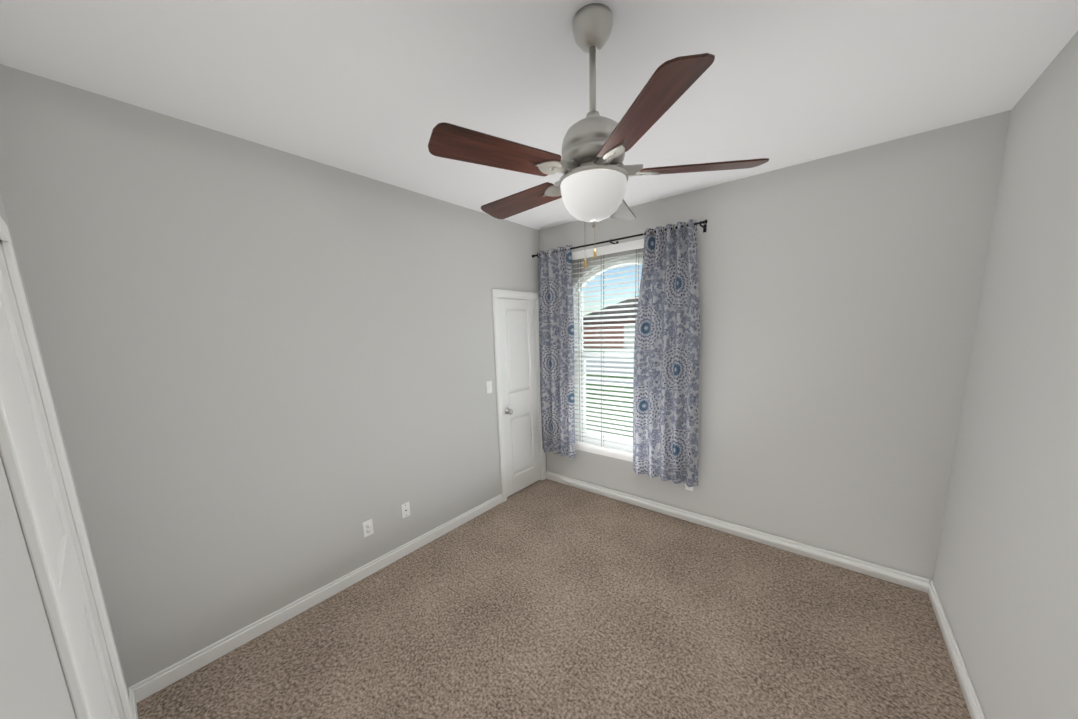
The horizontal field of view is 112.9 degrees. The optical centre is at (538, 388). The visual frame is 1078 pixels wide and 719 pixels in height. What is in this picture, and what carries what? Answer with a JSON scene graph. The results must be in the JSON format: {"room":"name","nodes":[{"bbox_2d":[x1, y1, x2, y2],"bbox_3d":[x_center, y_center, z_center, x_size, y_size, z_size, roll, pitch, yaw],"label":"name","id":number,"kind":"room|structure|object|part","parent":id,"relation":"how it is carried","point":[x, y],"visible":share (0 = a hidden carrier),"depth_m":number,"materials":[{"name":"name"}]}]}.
{"room":"empty bedroom","nodes":[
{"label":"empty bedroom","id":0,"kind":"room"},
{"bbox_2d":[0,189,128,718],"bbox_3d":[-0.835,0.292,0.482,3.320,2.740,0.120,6,12,39],"label":"wall","id":1,"kind":"structure","parent":0,"point":[33,684],"depth_m":0.61,"materials":[{"name":"grey paint"}]},
{"bbox_2d":[0,266,119,718],"bbox_3d":[-1.352,0.580,1.004,0.772,2.009,0.036,6,12,39],"label":"entry door","id":2,"kind":"structure","parent":1,"relation":"in","point":[21,399],"depth_m":1.07,"materials":[{"name":"white paint"}]},
{"bbox_2d":[0,216,133,718],"bbox_3d":[-1.367,0.552,0.981,0.924,2.097,0.137,6,12,39],"label":"door frame","id":3,"kind":"structure","parent":1,"relation":"attached to","point":[27,513],"depth_m":1.13,"materials":[{"name":"white paint"}]},
{"bbox_2d":[128,683,142,718],"bbox_3d":[-1.792,1.481,1.585,0.343,0.092,0.014,6,12,39],"label":"baseboard","id":4,"kind":"structure","parent":1,"relation":"attached to","point":[134,692],"depth_m":1.68,"materials":[{"name":"white paint"}]},
{"bbox_2d":[0,64,538,687],"bbox_3d":[-1.023,-0.079,2.760,0.120,2.740,3.230,6,12,39],"label":"wall","id":5,"kind":"structure","parent":0,"point":[270,372],"depth_m":1.92,"materials":[{"name":"grey paint"}]},
{"bbox_2d":[131,494,502,698],"bbox_3d":[-1.159,1.285,2.656,0.017,0.092,2.503,6,12,39],"label":"baseboard","id":6,"kind":"structure","parent":5,"relation":"attached to","point":[156,682],"depth_m":2.20,"materials":[{"name":"white paint"}]},
{"bbox_2d":[362,519,373,537],"bbox_3d":[-1.220,0.994,2.550,0.008,0.115,0.070,6,12,39],"label":"outlet","id":7,"kind":"object","parent":5,"relation":"attached to","point":[367,527],"visible":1,"depth_m":2.55,"materials":[{"name":"white plastic"}]},
{"bbox_2d":[401,502,409,518],"bbox_3d":[-1.035,0.941,2.774,0.008,0.115,0.070,6,12,39],"label":"outlet","id":8,"kind":"object","parent":5,"relation":"attached to","point":[405,509],"visible":1,"depth_m":2.77,"materials":[{"name":"white plastic"}]},
{"bbox_2d":[486,381,491,393],"bbox_3d":[-0.466,-0.017,3.357,0.011,0.115,0.070,6,12,39],"label":"light switch","id":9,"kind":"object","parent":5,"relation":"attached to","point":[489,386],"visible":1,"depth_m":3.35,"materials":[{"name":"white plastic"}]},
{"bbox_2d":[491,289,545,501],"bbox_3d":[-0.222,0.058,3.757,0.141,2.097,0.714,6,12,39],"label":"door frame","id":10,"kind":"structure","parent":5,"relation":"attached to","point":[507,293],"depth_m":3.54,"materials":[{"name":"white paint"}]},
{"bbox_2d":[498,298,539,496],"bbox_3d":[-0.204,0.092,3.749,0.036,2.009,0.562,6,12,39],"label":"door","id":11,"kind":"structure","parent":5,"relation":"in","point":[517,336],"depth_m":3.73,"materials":[{"name":"white paint"}]},
{"bbox_2d":[505,408,512,414],"bbox_3d":[-0.295,0.227,3.570,0.067,0.062,0.062,6,12,39],"label":"door handle","id":12,"kind":"object","parent":11,"relation":"attached to","point":[508,411],"depth_m":3.56,"materials":[{"name":"silver metal"}]},
{"bbox_2d":[0,0,1077,229],"bbox_3d":[-0.174,-1.335,1.494,3.820,0.100,3.970,6,12,39],"label":"ceiling","id":13,"kind":"structure","parent":0,"point":[379,90],"depth_m":1.44,"materials":[{"name":"white paint"}]},
{"bbox_2d":[428,3,768,267],"bbox_3d":[0.170,-0.865,1.304,1.090,0.785,1.122,6,12,39],"label":"ceiling fan","id":14,"kind":"object","parent":13,"relation":"hanging from","point":[596,172],"visible":1,"depth_m":1.18,"materials":[{"name":"brown wood"}]},
{"bbox_3d":[-0.126,-0.730,1.109,0.418,0.006,0.134,-7,-1,-29],"label":"blade","id":15,"kind":"part","parent":14,"relation":"part of","materials":[{"name":"brown wood"}]},
{"bbox_3d":[-0.080,-0.802,1.537,0.418,0.006,0.134,7,1,42],"label":"blade","id":16,"kind":"part","parent":14,"relation":"part of","materials":[{"name":"brown wood"}]},
{"bbox_3d":[0.198,-0.685,1.305,0.236,0.133,0.236,6,12,39],"label":"lamp shade","id":17,"kind":"part","parent":14,"relation":"part of","materials":[{"name":"white glass"}]},
{"bbox_3d":[0.347,-0.830,1.624,0.134,0.006,0.418,15,15,21],"label":"blade","id":18,"kind":"part","parent":14,"relation":"part of","materials":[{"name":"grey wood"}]},
{"bbox_3d":[0.273,-0.713,0.932,0.134,0.006,0.418,-16,12,-9],"label":"blade","id":19,"kind":"part","parent":14,"relation":"part of","materials":[{"name":"brown wood"}]},
{"bbox_3d":[0.565,-0.774,1.250,0.418,0.006,0.134,-1,21,6],"label":"blade","id":20,"kind":"part","parent":14,"relation":"part of","materials":[{"name":"brown wood"}]},
{"bbox_2d":[137,479,970,718],"bbox_3d":[-0.090,1.466,1.957,3.820,0.100,3.970,6,12,39],"label":"floor","id":21,"kind":"structure","parent":0,"point":[545,599],"depth_m":2.00,"materials":[{"name":"carpet"}]},
{"bbox_2d":[539,110,1010,581],"bbox_3d":[1.227,-0.199,3.077,3.200,2.740,0.120,6,12,39],"label":"wall","id":22,"kind":"structure","parent":0,"point":[839,295],"depth_m":2.38,"materials":[{"name":"grey paint"}]},
{"bbox_2d":[575,440,632,461],"bbox_3d":[0.803,0.645,3.523,1.110,0.086,0.087,6,12,39],"label":"window sill","id":23,"kind":"structure","parent":22,"relation":"attached to","point":[608,453],"depth_m":3.60,"materials":[{"name":"white paint"}]},
{"bbox_2d":[576,258,642,450],"bbox_3d":[0.818,-0.299,3.421,1.040,1.810,0.050,6,12,39],"label":"window","id":24,"kind":"structure","parent":22,"relation":"in","point":[600,272],"depth_m":3.54,"materials":[{"name":"white plastic"}]},
{"bbox_2d":[572,239,643,454],"bbox_3d":[0.737,-0.337,3.314,1.102,1.913,0.078,6,12,39],"label":"window blinds","id":25,"kind":"object","parent":24,"relation":"attached to","point":[621,247],"visible":0.44,"depth_m":3.42,"materials":[{"name":"white plastic"}]},
{"bbox_2d":[532,219,707,486],"bbox_3d":[0.646,-0.297,3.351,1.698,2.109,0.163,6,12,39],"label":"curtains","id":26,"kind":"object","parent":22,"relation":"attached to","point":[666,385],"visible":1,"depth_m":3.04,"materials":[{"name":"blue fabric"}]},
{"bbox_3d":[0.620,-1.293,3.199,1.688,0.061,0.141,6,12,39],"label":"rod","id":27,"kind":"part","parent":26,"relation":"part of","materials":[{"name":"black metal"}]},
{"bbox_2d":[685,483,693,490],"bbox_3d":[1.314,0.831,3.117,0.070,0.115,0.008,6,12,39],"label":"outlet","id":28,"kind":"object","parent":22,"relation":"attached to","point":[689,488],"visible":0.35,"depth_m":3.12,"materials":[{"name":"white plastic"}]},
{"bbox_2d":[546,471,926,591],"bbox_3d":[1.268,1.121,3.206,3.046,0.092,0.014,6,12,39],"label":"baseboard","id":29,"kind":"structure","parent":22,"relation":"attached to","point":[905,579],"depth_m":2.80,"materials":[{"name":"white paint"}]},
{"bbox_2d":[933,31,1077,718],"bbox_3d":[1.462,0.177,0.761,0.120,2.740,3.470,6,12,39],"label":"wall","id":30,"kind":"structure","parent":0,"point":[1005,578],"depth_m":1.41,"materials":[{"name":"grey paint"}]},
{"bbox_2d":[924,579,984,718],"bbox_3d":[1.448,1.477,1.020,0.017,0.092,3.230,6,12,39],"label":"baseboard","id":31,"kind":"structure","parent":30,"relation":"attached to","point":[972,702],"depth_m":1.77,"materials":[{"name":"white paint"}]},
{"label":"outside","id":32,"kind":"structure","parent":0,"visible":0},
{"bbox_2d":[583,348,633,436],"bbox_3d":[16.692,-4.832,40.077,100.000,0.200,76.230,6,12,39],"label":"lawn","id":33,"kind":"structure","parent":32,"point":[622,377],"depth_m":10.79,"materials":[{"name":"green plant"}]},
{"bbox_2d":[586,348,633,386],"bbox_3d":[4.912,-2.233,25.769,100.000,0.033,22.000,6,12,39],"label":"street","id":34,"kind":"structure","parent":33,"relation":"on","point":[615,362],"depth_m":19.56,"materials":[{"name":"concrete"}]},
{"bbox_2d":[583,296,638,347],"bbox_3d":[15.674,-7.238,36.904,23.000,5.560,11.000,6,12,39],"label":"house","id":35,"kind":"structure","parent":33,"relation":"on","point":[612,322],"depth_m":37.66,"materials":[{"name":"brick"}]}
]}

